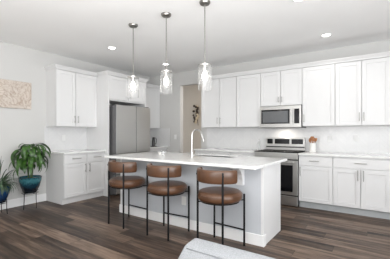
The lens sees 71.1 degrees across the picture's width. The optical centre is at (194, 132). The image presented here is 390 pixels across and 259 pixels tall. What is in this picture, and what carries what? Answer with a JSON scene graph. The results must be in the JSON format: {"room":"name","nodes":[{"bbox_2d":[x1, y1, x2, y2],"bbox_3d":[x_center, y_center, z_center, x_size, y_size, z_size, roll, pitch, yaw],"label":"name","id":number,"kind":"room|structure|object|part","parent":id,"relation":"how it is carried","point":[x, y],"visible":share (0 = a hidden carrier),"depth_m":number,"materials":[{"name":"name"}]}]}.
{"room":"kitchen","nodes":[
{"label":"kitchen","id":0,"kind":"room"},
{"bbox_2d":[0,41,149,199],"bbox_3d":[-3.682,-0.122,3.836,0.120,2.752,8.600,0,0,34],"label":"wall","id":1,"kind":"structure","parent":0,"point":[17,63],"depth_m":4.79,"materials":[{"name":"paint"}]},
{"bbox_2d":[0,79,30,108],"bbox_3d":[-3.097,-0.650,4.553,0.033,0.465,0.684,0,0,34],"label":"wall art","id":2,"kind":"object","parent":1,"relation":"attached to","point":[13,94],"visible":1,"depth_m":4.62},
{"bbox_2d":[0,193,45,209],"bbox_3d":[-4.406,1.187,2.655,0.014,0.135,5.833,0,0,34],"label":"baseboard","id":3,"kind":"structure","parent":1,"relation":"attached to","point":[11,203],"depth_m":4.74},
{"bbox_2d":[44,127,86,150],"bbox_3d":[-2.534,0.111,5.403,0.008,0.456,0.882,0,0,34],"label":"backsplash","id":4,"kind":"structure","parent":1,"relation":"attached to","point":[75,137],"depth_m":5.37,"materials":[{"name":"tile"}]},
{"bbox_2d":[46,69,96,126],"bbox_3d":[-2.368,-0.634,5.311,0.387,1.033,0.847,0,0,34],"label":"upper cabinet","id":5,"kind":"object","parent":1,"relation":"attached to","point":[71,97],"visible":1,"depth_m":5.11,"materials":[{"name":"white paint"}]},
{"bbox_3d":[-2.379,-0.635,5.035,0.020,1.020,0.370,0,0,34],"label":"door","id":6,"kind":"part","parent":5,"relation":"part of","materials":[{"name":"white paint"}]},
{"bbox_2d":[44,64,97,76],"bbox_3d":[-2.377,-1.186,5.290,0.394,0.069,0.892,0,0,34],"label":"trim","id":7,"kind":"structure","parent":5,"relation":"attached to","point":[53,66],"depth_m":5.06,"materials":[{"name":"white paint"}]},
{"bbox_3d":[-2.140,-0.635,5.386,0.020,1.020,0.458,0,0,34],"label":"door","id":8,"kind":"part","parent":5,"relation":"part of","materials":[{"name":"white paint"}]},
{"bbox_2d":[96,70,147,82],"bbox_3d":[-1.685,-1.186,5.992,0.742,0.069,1.136,0,0,34],"label":"trim","id":9,"kind":"structure","parent":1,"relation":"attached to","point":[107,72],"depth_m":5.53,"materials":[{"name":"white paint"}]},
{"bbox_2d":[146,87,159,128],"bbox_3d":[-1.309,-0.634,6.896,0.349,1.033,0.865,0,0,34],"label":"upper cabinet","id":10,"kind":"object","parent":1,"relation":"attached to","point":[152,94],"visible":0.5,"depth_m":6.99,"materials":[{"name":"white paint"}]},
{"bbox_2d":[146,83,159,88],"bbox_3d":[-1.290,-1.186,6.883,0.392,0.069,0.866,0,0,34],"label":"trim","id":11,"kind":"structure","parent":10,"relation":"attached to","point":[147,84],"depth_m":6.91,"materials":[{"name":"white paint"}]},
{"bbox_2d":[150,128,169,145],"bbox_3d":[-1.173,0.111,6.805,0.678,0.456,0.866,0,0,34],"label":"backsplash","id":12,"kind":"structure","parent":1,"relation":"attached to","point":[162,135],"depth_m":7.11,"materials":[{"name":"tile"}]},
{"bbox_2d":[183,85,200,153],"bbox_3d":[0.468,-0.122,8.038,5.200,2.752,0.120,0,0,34],"label":"wall","id":13,"kind":"structure","parent":0,"point":[191,94],"depth_m":8.38,"materials":[{"name":"paint"}]},
{"bbox_2d":[192,105,198,123],"bbox_3d":[0.026,-0.539,8.209,0.246,0.627,0.084,0,0,34],"label":"wall sculpture","id":14,"kind":"object","parent":13,"relation":"attached to","point":[196,106],"visible":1,"depth_m":8.17,"materials":[{"name":"black metal"}]},
{"bbox_2d":[0,0,389,76],"bbox_3d":[0.502,-1.573,2.676,8.700,0.150,11.800,0,0,34],"label":"ceiling","id":15,"kind":"structure","parent":0,"point":[236,31],"depth_m":3.88,"materials":[{"name":"paint"}]},
{"bbox_2d":[127,23,138,97],"bbox_3d":[-0.855,-0.995,3.776,0.156,1.004,0.156,0,0,34],"label":"pendant light","id":16,"kind":"object","parent":15,"relation":"hanging from","point":[132,81],"visible":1,"depth_m":3.72,"materials":[{"name":"clear glass"}]},
{"bbox_3d":[-0.855,-0.627,3.776,0.154,0.270,0.154,0,0,34],"label":"lamp shade","id":17,"kind":"part","parent":16,"relation":"part of","materials":[{"name":"clear glass"}]},
{"bbox_3d":[-0.855,-1.131,3.776,0.011,0.666,0.011,0,0,34],"label":"rod","id":18,"kind":"part","parent":16,"relation":"part of","materials":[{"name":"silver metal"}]},
{"bbox_2d":[160,12,171,94],"bbox_3d":[-0.363,-0.995,3.440,0.156,1.004,0.156,0,0,34],"label":"pendant light","id":19,"kind":"object","parent":15,"relation":"hanging from","point":[165,75],"visible":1,"depth_m":3.38,"materials":[{"name":"white"}]},
{"bbox_3d":[-0.363,-0.627,3.440,0.154,0.270,0.154,0,0,34],"label":"lamp shade","id":20,"kind":"part","parent":19,"relation":"part of","materials":[{"name":"clear glass"}]},
{"bbox_3d":[-0.363,-1.131,3.440,0.011,0.666,0.011,0,0,34],"label":"rod","id":21,"kind":"part","parent":19,"relation":"part of","materials":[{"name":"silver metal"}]},
{"bbox_2d":[198,0,211,90],"bbox_3d":[0.112,-0.995,3.116,0.156,1.004,0.156,0,0,34],"label":"pendant light","id":22,"kind":"object","parent":15,"relation":"hanging from","point":[204,69],"visible":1,"depth_m":3.06,"materials":[{"name":"white"}]},
{"bbox_3d":[0.112,-1.131,3.116,0.011,0.666,0.011,0,0,34],"label":"rod","id":23,"kind":"part","parent":22,"relation":"part of","materials":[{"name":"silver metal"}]},
{"bbox_3d":[0.112,-0.627,3.116,0.154,0.270,0.154,0,0,34],"label":"lamp shade","id":24,"kind":"part","parent":22,"relation":"part of","materials":[{"name":"clear glass"}]},
{"bbox_2d":[320,33,331,36],"bbox_3d":[2.006,-1.494,4.174,0.164,0.006,0.164,0,0,34],"label":"recessed light","id":25,"kind":"object","parent":15,"relation":"in","point":[325,34],"visible":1,"depth_m":4.18,"materials":[{"name":"white"}]},
{"bbox_2d":[0,194,389,258],"bbox_3d":[0.502,1.304,2.676,8.700,0.100,11.800,0,0,34],"label":"floor","id":26,"kind":"structure","parent":0,"point":[81,229],"depth_m":3.31,"materials":[{"name":"wood"}]},
{"bbox_2d":[0,199,7,213],"bbox_3d":[-3.007,1.137,4.186,0.216,0.225,0.216,0,0,34],"label":"plant stand","id":27,"kind":"object","parent":26,"relation":"on","point":[6,199],"visible":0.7,"depth_m":4.21,"materials":[{"name":"black metal"}]},
{"bbox_2d":[0,160,19,202],"bbox_3d":[-3.013,0.679,4.066,0.745,0.770,0.892,0,0,2],"label":"potted plant","id":28,"kind":"object","parent":27,"relation":"on","point":[5,185],"visible":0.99,"depth_m":4.14,"materials":[{"name":"green plant"}]},
{"bbox_3d":[-3.007,0.939,4.186,0.312,0.250,0.312,0,0,34],"label":"pot","id":29,"kind":"part","parent":28,"relation":"part of","materials":[{"name":"blue ceramic"}]},
{"bbox_2d":[22,189,38,209],"bbox_3d":[-2.760,1.099,4.575,0.248,0.300,0.248,0,0,-30],"label":"plant stand","id":30,"kind":"object","parent":26,"relation":"on","point":[38,189],"visible":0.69,"depth_m":4.53,"materials":[{"name":"black metal"}]},
{"bbox_2d":[9,143,50,192],"bbox_3d":[-2.712,0.581,4.507,0.604,0.822,0.532,0,0,-30],"label":"potted plant","id":31,"kind":"object","parent":30,"relation":"on","point":[31,182],"visible":1,"depth_m":4.45,"materials":[{"name":"green plant"}]},
{"bbox_3d":[-2.756,0.514,4.577,0.127,0.481,0.128,0,0,34],"label":"stem","id":32,"kind":"part","parent":31,"relation":"part of","materials":[{"name":"green plant"}]},
{"bbox_3d":[-2.760,0.861,4.575,0.352,0.263,0.352,0,0,34],"label":"pot","id":33,"kind":"part","parent":31,"relation":"part of","materials":[{"name":"teal ceramic"}]},
{"bbox_2d":[46,152,104,204],"bbox_3d":[-2.262,0.812,5.239,0.642,0.882,0.847,0,0,34],"label":"base cabinet","id":34,"kind":"object","parent":26,"relation":"on","point":[70,178],"visible":0.99,"depth_m":4.98,"materials":[{"name":"white paint"}]},
{"bbox_3d":[-2.150,0.467,4.919,0.020,0.144,0.437,0,0,34],"label":"drawer","id":35,"kind":"part","parent":34,"relation":"part of","materials":[{"name":"white paint"}]},
{"bbox_3d":[-2.150,0.846,4.919,0.020,0.585,0.437,0,0,34],"label":"door","id":36,"kind":"part","parent":34,"relation":"part of","materials":[{"name":"white paint"}]},
{"bbox_2d":[46,149,105,153],"bbox_3d":[-2.271,0.355,5.233,0.634,0.030,0.868,0,0,34],"label":"countertop","id":37,"kind":"structure","parent":34,"relation":"on","point":[79,150],"depth_m":5.02,"materials":[{"name":"white stone"}]},
{"bbox_3d":[-1.911,0.467,5.270,0.020,0.144,0.391,0,0,34],"label":"drawer","id":38,"kind":"part","parent":34,"relation":"part of","materials":[{"name":"white paint"}]},
{"bbox_3d":[-1.911,0.846,5.270,0.020,0.585,0.391,0,0,34],"label":"door","id":39,"kind":"part","parent":34,"relation":"part of","materials":[{"name":"white paint"}]},
{"bbox_2d":[87,75,145,196],"bbox_3d":[-1.689,0.051,5.996,0.737,2.404,1.048,0,0,34],"label":"enclosure","id":40,"kind":"object","parent":26,"relation":"on","point":[111,90],"visible":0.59,"depth_m":5.53,"materials":[{"name":"white paint"}]},
{"bbox_3d":[-1.991,0.051,5.585,0.699,2.404,0.028,0,0,34],"label":"panel","id":41,"kind":"part","parent":40,"relation":"part of","materials":[{"name":"white paint"}]},
{"bbox_3d":[-1.563,-0.910,5.610,0.020,0.463,0.490,0,0,34],"label":"door","id":42,"kind":"part","parent":40,"relation":"part of","materials":[{"name":"white paint"}]},
{"bbox_3d":[-1.284,-0.910,6.020,0.020,0.463,0.490,0,0,34],"label":"door","id":43,"kind":"part","parent":40,"relation":"part of","materials":[{"name":"white paint"}]},
{"bbox_3d":[-1.417,0.051,6.427,0.699,2.404,0.028,0,0,34],"label":"panel","id":44,"kind":"part","parent":40,"relation":"part of","materials":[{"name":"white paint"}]},
{"bbox_2d":[107,160,145,228],"bbox_3d":[-0.950,0.818,3.822,0.504,0.869,0.508,0,0,37],"label":"bar stool","id":45,"kind":"object","parent":26,"relation":"on","point":[123,182],"visible":0.98,"depth_m":3.62,"materials":[{"name":"brown leather"}]},
{"bbox_3d":[-1.191,0.828,3.769,0.023,0.849,0.023,0,0,37],"label":"leg","id":46,"kind":"part","parent":45,"relation":"part of","materials":[{"name":"black metal"}]},
{"bbox_3d":[-1.033,0.454,3.712,0.498,0.142,0.232,0,0,37],"label":"backrest","id":47,"kind":"part","parent":45,"relation":"part of","materials":[{"name":"brown leather"}]},
{"bbox_3d":[-0.936,0.828,3.575,0.023,0.849,0.023,0,0,37],"label":"leg","id":48,"kind":"part","parent":45,"relation":"part of","materials":[{"name":"black metal"}]},
{"bbox_3d":[-0.948,0.678,3.823,0.500,0.111,0.500,0,0,37],"label":"seat","id":49,"kind":"part","parent":45,"relation":"part of","materials":[{"name":"brown leather"}]},
{"bbox_3d":[-0.948,0.742,3.823,0.430,0.014,0.430,0,0,37],"label":"seat frame","id":50,"kind":"part","parent":45,"relation":"part of","materials":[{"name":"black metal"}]},
{"bbox_3d":[-0.992,0.963,4.096,0.023,0.579,0.023,0,0,37],"label":"leg","id":51,"kind":"part","parent":45,"relation":"part of","materials":[{"name":"black metal"}]},
{"bbox_2d":[109,104,149,194],"bbox_3d":[-1.614,0.340,5.969,0.832,1.827,0.948,0,0,34],"label":"refrigerator","id":52,"kind":"object","parent":26,"relation":"on","point":[129,126],"visible":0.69,"depth_m":5.58,"materials":[{"name":"silver metal"}]},
{"bbox_3d":[-1.437,-0.074,5.591,0.098,0.967,0.522,0,0,34],"label":"door","id":53,"kind":"part","parent":52,"relation":"part of","materials":[{"name":"silver metal"}]},
{"bbox_2d":[147,148,166,151],"bbox_3d":[-1.188,0.812,6.813,0.642,0.882,0.865,0,0,34],"label":"base cabinet","id":54,"kind":"object","parent":26,"relation":"on","point":[153,149],"visible":0.03,"depth_m":6.75,"materials":[{"name":"white paint"}]},
{"bbox_2d":[150,146,167,148],"bbox_3d":[-1.191,0.355,6.816,0.634,0.030,0.866,0,0,34],"label":"countertop","id":55,"kind":"structure","parent":54,"relation":"on","point":[150,146],"depth_m":6.84,"materials":[{"name":"white stone"}]},
{"bbox_2d":[151,137,156,146],"bbox_3d":[-1.013,0.221,6.779,0.133,0.237,0.090,0,0,34],"label":"coffee maker","id":56,"kind":"object","parent":55,"relation":"on","point":[153,138],"visible":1,"depth_m":6.77,"materials":[{"name":"black plastic"}]},
{"bbox_2d":[146,163,189,240],"bbox_3d":[-0.350,0.818,3.422,0.504,0.869,0.508,0,0,31],"label":"bar stool","id":57,"kind":"object","parent":26,"relation":"on","point":[167,187],"visible":1,"depth_m":3.23,"materials":[{"name":"brown leather"}]},
{"bbox_3d":[-0.585,0.828,3.345,0.023,0.849,0.023,0,0,31],"label":"leg","id":58,"kind":"part","parent":57,"relation":"part of","materials":[{"name":"black metal"}]},
{"bbox_3d":[-0.421,0.963,3.690,0.023,0.579,0.023,0,0,31],"label":"leg","id":59,"kind":"part","parent":57,"relation":"part of","materials":[{"name":"black metal"}]},
{"bbox_3d":[-0.422,0.454,3.305,0.498,0.142,0.232,0,0,31],"label":"backrest","id":60,"kind":"part","parent":57,"relation":"part of","materials":[{"name":"brown leather"}]},
{"bbox_3d":[-0.349,0.678,3.424,0.500,0.111,0.500,0,0,31],"label":"seat","id":61,"kind":"part","parent":57,"relation":"part of","materials":[{"name":"brown leather"}]},
{"bbox_3d":[-0.349,0.742,3.424,0.430,0.014,0.430,0,0,31],"label":"seat frame","id":62,"kind":"part","parent":57,"relation":"part of","materials":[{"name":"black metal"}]},
{"bbox_3d":[-0.311,0.828,3.179,0.023,0.849,0.023,0,0,31],"label":"leg","id":63,"kind":"part","parent":57,"relation":"part of","materials":[{"name":"black metal"}]},
{"bbox_3d":[-0.080,0.963,3.483,0.023,0.579,0.023,0,0,31],"label":"leg","id":64,"kind":"part","parent":57,"relation":"part of","materials":[{"name":"black metal"}]},
{"bbox_2d":[119,159,280,246],"bbox_3d":[-0.051,0.812,3.906,2.363,0.882,0.992,0,0,34],"label":"kitchen island","id":65,"kind":"object","parent":26,"relation":"on","point":[261,187],"visible":0.66,"depth_m":3.35,"materials":[{"name":"grey paint"}]},
{"bbox_3d":[-0.995,0.812,4.571,0.030,0.882,0.617,0,0,34],"label":"panel","id":66,"kind":"part","parent":65,"relation":"part of","materials":[{"name":"white paint"}]},
{"bbox_2d":[182,196,185,204],"bbox_3d":[-0.147,0.896,3.618,0.075,0.115,0.006,0,0,34],"label":"electrical outlet","id":67,"kind":"object","parent":65,"relation":"attached to","point":[183,197],"visible":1,"depth_m":3.62,"materials":[{"name":"plastic"}]},
{"bbox_3d":[-0.214,0.395,3.664,2.281,0.048,0.005,0,0,34],"label":"rail","id":68,"kind":"part","parent":65,"relation":"part of","materials":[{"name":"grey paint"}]},
{"bbox_3d":[-0.044,1.191,3.916,2.363,0.124,0.628,0,0,34],"label":"baseboard","id":69,"kind":"part","parent":65,"relation":"part of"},
{"bbox_2d":[104,152,286,169],"bbox_3d":[-0.062,0.355,3.881,2.390,0.030,1.115,0,0,34],"label":"island countertop","id":70,"kind":"structure","parent":65,"relation":"on","point":[242,162],"depth_m":3.50,"materials":[{"name":"white stone"}]},
{"bbox_2d":[186,129,203,155],"bbox_3d":[0.017,0.139,4.030,0.288,0.400,0.110,0,0,-18],"label":"faucet","id":71,"kind":"object","parent":70,"relation":"on","point":[202,138],"visible":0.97,"depth_m":3.98,"materials":[{"name":"silver metal"}]},
{"bbox_3d":[0.024,0.102,4.033,0.198,0.325,0.025,0,0,-35],"label":"spout","id":72,"kind":"part","parent":71,"relation":"part of","materials":[{"name":"silver metal"}]},
{"bbox_2d":[195,155,230,157],"bbox_3d":[0.280,0.452,4.063,0.662,0.205,0.272,0,0,34],"label":"sink","id":73,"kind":"object","parent":70,"relation":"in","point":[195,155],"visible":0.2,"depth_m":4.22,"materials":[{"name":"metal"}]},
{"bbox_3d":[0.916,0.812,3.268,0.030,0.882,0.616,0,0,34],"label":"panel","id":74,"kind":"part","parent":65,"relation":"part of","materials":[{"name":"white paint"}]},
{"bbox_2d":[195,151,229,154],"bbox_3d":[0.492,0.812,5.804,0.822,0.882,0.642,0,0,34],"label":"base cabinet","id":75,"kind":"object","parent":26,"relation":"on","point":[196,152],"visible":0.05,"depth_m":5.55,"materials":[{"name":"white paint"}]},
{"bbox_3d":[0.168,0.467,5.695,0.401,0.144,0.020,0,0,34],"label":"drawer","id":76,"kind":"part","parent":75,"relation":"part of","materials":[{"name":"white paint"}]},
{"bbox_3d":[0.508,0.467,5.463,0.402,0.144,0.020,0,0,34],"label":"drawer","id":77,"kind":"part","parent":75,"relation":"part of","materials":[{"name":"white paint"}]},
{"bbox_2d":[193,148,256,152],"bbox_3d":[0.709,0.355,5.661,1.376,0.030,0.634,0,0,34],"label":"countertop","id":78,"kind":"structure","parent":75,"relation":"on","point":[200,149],"depth_m":5.63,"materials":[{"name":"white stone"}]},
{"bbox_2d":[257,139,260,149],"bbox_3d":[1.278,0.224,5.464,0.064,0.231,0.064,0,0,34],"label":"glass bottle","id":79,"kind":"object","parent":78,"relation":"on","point":[258,144],"visible":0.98,"depth_m":5.45,"materials":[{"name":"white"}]},
{"bbox_2d":[196,167,244,245],"bbox_3d":[0.271,0.818,3.007,0.504,0.869,0.508,0,0,38],"label":"bar stool","id":80,"kind":"object","parent":26,"relation":"on","point":[222,196],"visible":0.99,"depth_m":2.82,"materials":[{"name":"brown leather"}]},
{"bbox_3d":[0.029,0.828,2.959,0.023,0.849,0.023,0,0,38],"label":"leg","id":81,"kind":"part","parent":80,"relation":"part of","materials":[{"name":"black metal"}]},
{"bbox_3d":[0.233,0.963,3.282,0.023,0.579,0.023,0,0,38],"label":"leg","id":82,"kind":"part","parent":80,"relation":"part of","materials":[{"name":"black metal"}]},
{"bbox_3d":[0.185,0.454,2.899,0.498,0.142,0.232,0,0,38],"label":"backrest","id":83,"kind":"part","parent":80,"relation":"part of","materials":[{"name":"brown leather"}]},
{"bbox_3d":[0.272,0.678,3.009,0.500,0.111,0.500,0,0,38],"label":"seat","id":84,"kind":"part","parent":80,"relation":"part of","materials":[{"name":"brown leather"}]},
{"bbox_3d":[0.272,0.742,3.009,0.430,0.014,0.430,0,0,38],"label":"seat frame","id":85,"kind":"part","parent":80,"relation":"part of","materials":[{"name":"black metal"}]},
{"bbox_3d":[0.280,0.828,2.761,0.023,0.849,0.023,0,0,38],"label":"leg","id":86,"kind":"part","parent":80,"relation":"part of","materials":[{"name":"black metal"}]},
{"bbox_3d":[0.547,0.963,3.034,0.023,0.579,0.023,0,0,38],"label":"leg","id":87,"kind":"part","parent":80,"relation":"part of","materials":[{"name":"black metal"}]},
{"bbox_2d":[178,238,274,258],"bbox_3d":[0.615,0.951,0.729,2.120,0.604,1.030,0,0,34],"label":"sofa","id":88,"kind":"object","parent":26,"relation":"on","point":[197,248],"visible":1,"depth_m":1.52,"materials":[{"name":"grey fabric"}]},
{"bbox_2d":[230,152,254,156],"bbox_3d":[1.054,0.812,5.421,0.536,0.882,0.642,0,0,34],"label":"base cabinet","id":89,"kind":"object","parent":26,"relation":"on","point":[231,153],"visible":0.03,"depth_m":5.19,"materials":[{"name":"white paint"}]},
{"bbox_2d":[254,137,305,206],"bbox_3d":[1.563,0.671,5.016,0.760,1.164,0.718,0,0,34],"label":"range","id":90,"kind":"object","parent":26,"relation":"on","point":[289,148],"visible":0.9,"depth_m":4.70,"materials":[{"name":"silver metal"}]},
{"bbox_3d":[1.412,0.399,4.794,0.752,0.100,0.034,0,0,34],"label":"panel","id":91,"kind":"part","parent":90,"relation":"part of","materials":[{"name":"silver metal"}]},
{"bbox_2d":[254,149,304,154],"bbox_3d":[1.555,0.346,5.004,0.760,0.046,0.568,0,0,34],"label":"cooktop","id":92,"kind":"object","parent":90,"relation":"in","point":[265,151],"depth_m":4.86,"materials":[{"name":"black metal"}]},
{"bbox_3d":[1.745,0.214,5.282,0.732,0.250,0.074,0,0,34],"label":"panel","id":93,"kind":"part","parent":90,"relation":"part of","materials":[{"name":"silver metal"}]},
{"bbox_3d":[1.397,0.774,4.776,0.607,0.450,0.003,0,0,34],"label":"door glass","id":94,"kind":"part","parent":90,"relation":"part of","materials":[{"name":"black glass"}]},
{"bbox_3d":[1.411,0.761,4.792,0.752,0.586,0.040,0,0,34],"label":"oven door","id":95,"kind":"part","parent":90,"relation":"part of","materials":[{"name":"black glass"}]},
{"bbox_3d":[1.411,1.153,4.793,0.752,0.158,0.038,0,0,34],"label":"drawer","id":96,"kind":"part","parent":90,"relation":"part of","materials":[{"name":"silver metal"}]},
{"bbox_2d":[299,155,332,210],"bbox_3d":[2.120,0.812,4.693,0.521,0.882,0.642,0,0,34],"label":"base cabinet","id":97,"kind":"object","parent":26,"relation":"on","point":[315,172],"visible":0.96,"depth_m":4.46,"materials":[{"name":"white paint"}]},
{"bbox_3d":[1.967,0.467,4.468,0.512,0.144,0.020,0,0,34],"label":"drawer","id":98,"kind":"part","parent":97,"relation":"part of","materials":[{"name":"white paint"}]},
{"bbox_3d":[1.967,0.846,4.468,0.512,0.585,0.020,0,0,34],"label":"door","id":99,"kind":"part","parent":97,"relation":"part of","materials":[{"name":"white paint"}]},
{"bbox_2d":[333,157,389,219],"bbox_3d":[2.648,0.812,4.333,0.754,0.882,0.642,0,0,34],"label":"base cabinet","id":100,"kind":"object","parent":26,"relation":"on","point":[361,186],"visible":0.99,"depth_m":4.09,"materials":[{"name":"white paint"}]},
{"bbox_2d":[298,151,389,158],"bbox_3d":[2.445,0.355,4.477,1.300,0.030,0.634,0,0,34],"label":"countertop","id":101,"kind":"structure","parent":100,"relation":"on","point":[332,154],"depth_m":4.32,"materials":[{"name":"white stone"}]},
{"bbox_2d":[309,143,315,151],"bbox_3d":[2.094,0.259,4.859,0.106,0.160,0.106,0,0,34],"label":"utensil crock","id":102,"kind":"object","parent":101,"relation":"on","point":[312,146],"visible":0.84,"depth_m":4.82,"materials":[{"name":"white ceramic"}]},
{"bbox_3d":[2.338,0.846,4.214,0.367,0.585,0.020,0,0,34],"label":"door","id":103,"kind":"part","parent":100,"relation":"part of","materials":[{"name":"white paint"}]},
{"bbox_3d":[2.494,0.467,4.108,0.745,0.144,0.020,0,0,34],"label":"drawer","id":104,"kind":"part","parent":100,"relation":"part of","materials":[{"name":"white paint"}]},
{"bbox_3d":[2.650,0.846,4.002,0.368,0.585,0.020,0,0,34],"label":"door","id":105,"kind":"part","parent":100,"relation":"part of","materials":[{"name":"white paint"}]},
{"bbox_2d":[150,40,389,153],"bbox_3d":[2.162,-0.122,5.127,8.320,2.752,0.120,0,0,34],"label":"wall","id":106,"kind":"structure","parent":0,"point":[171,106],"depth_m":6.35,"materials":[{"name":"paint"}]},
{"bbox_2d":[201,76,240,127],"bbox_3d":[0.574,-0.634,5.902,0.847,1.033,0.387,0,0,34],"label":"upper cabinet","id":107,"kind":"object","parent":106,"relation":"attached to","point":[219,104],"visible":0.91,"depth_m":5.74,"materials":[{"name":"white paint"}]},
{"bbox_3d":[0.328,-0.635,5.894,0.441,1.020,0.020,0,0,34],"label":"door","id":108,"kind":"part","parent":107,"relation":"part of","materials":[{"name":"white paint"}]},
{"bbox_3d":[0.678,-0.635,5.655,0.387,1.020,0.020,0,0,34],"label":"door","id":109,"kind":"part","parent":107,"relation":"part of","materials":[{"name":"white paint"}]},
{"bbox_2d":[212,51,389,78],"bbox_3d":[1.626,-1.186,5.181,3.489,0.069,0.394,0,0,34],"label":"trim","id":110,"kind":"structure","parent":107,"relation":"attached to","point":[381,54],"depth_m":4.73,"materials":[{"name":"white paint"}]},
{"bbox_2d":[237,73,260,126],"bbox_3d":[1.147,-0.634,5.535,0.511,1.033,0.349,0,0,34],"label":"upper cabinet","id":111,"kind":"object","parent":106,"relation":"attached to","point":[248,86],"visible":0.91,"depth_m":5.39,"materials":[{"name":"white paint"}]},
{"bbox_2d":[261,68,301,106],"bbox_3d":[1.662,-0.826,5.160,0.761,0.650,0.387,0,0,34],"label":"upper cabinet","id":112,"kind":"object","parent":106,"relation":"attached to","point":[278,88],"visible":1,"depth_m":5.01,"materials":[{"name":"white paint"}]},
{"bbox_3d":[1.423,-0.826,5.147,0.371,0.637,0.020,0,0,34],"label":"door","id":113,"kind":"part","parent":112,"relation":"part of","materials":[{"name":"white paint"}]},
{"bbox_2d":[260,105,305,127],"bbox_3d":[1.644,-0.297,5.133,0.752,0.404,0.448,0,0,34],"label":"microwave","id":114,"kind":"object","parent":112,"relation":"attached to","point":[287,116],"visible":0.99,"depth_m":4.96,"materials":[{"name":"silver metal"}]},
{"bbox_3d":[1.476,-0.301,5.034,0.527,0.260,0.003,0,0,34],"label":"door glass","id":115,"kind":"part","parent":114,"relation":"part of","materials":[{"name":"grey glass"}]},
{"bbox_3d":[1.710,-0.301,4.847,0.022,0.290,0.050,0,0,34],"label":"handle","id":116,"kind":"part","parent":114,"relation":"part of","materials":[{"name":"silver metal"}]},
{"bbox_3d":[1.808,-0.297,4.825,0.133,0.391,0.026,0,0,34],"label":"control panel","id":117,"kind":"part","parent":114,"relation":"part of","materials":[{"name":"silver metal"}]},
{"bbox_3d":[1.737,-0.826,4.933,0.371,0.637,0.020,0,0,34],"label":"door","id":118,"kind":"part","parent":112,"relation":"part of","materials":[{"name":"white paint"}]},
{"bbox_2d":[207,126,389,153],"bbox_3d":[1.717,0.111,5.353,3.490,0.456,0.008,0,0,34],"label":"backsplash","id":119,"kind":"structure","parent":106,"relation":"attached to","point":[372,139],"depth_m":4.97,"materials":[{"name":"tile"}]},
{"bbox_2d":[302,64,334,126],"bbox_3d":[2.192,-0.634,4.798,0.521,1.033,0.387,0,0,34],"label":"upper cabinet","id":120,"kind":"object","parent":106,"relation":"attached to","point":[318,82],"visible":0.99,"depth_m":4.68,"materials":[{"name":"white paint"}]},
{"bbox_2d":[335,57,389,125],"bbox_3d":[2.720,-0.634,4.439,0.754,1.033,0.387,0,0,34],"label":"upper cabinet","id":121,"kind":"object","parent":106,"relation":"attached to","point":[362,88],"visible":1,"depth_m":4.30,"materials":[{"name":"white paint"}]},
{"bbox_3d":[2.482,-0.635,4.425,0.367,1.020,0.020,0,0,34],"label":"door","id":122,"kind":"part","parent":121,"relation":"part of","materials":[{"name":"white paint"}]},
{"bbox_3d":[2.793,-0.635,4.212,0.368,1.020,0.020,0,0,34],"label":"door","id":123,"kind":"part","parent":121,"relation":"part of","materials":[{"name":"white paint"}]}
]}

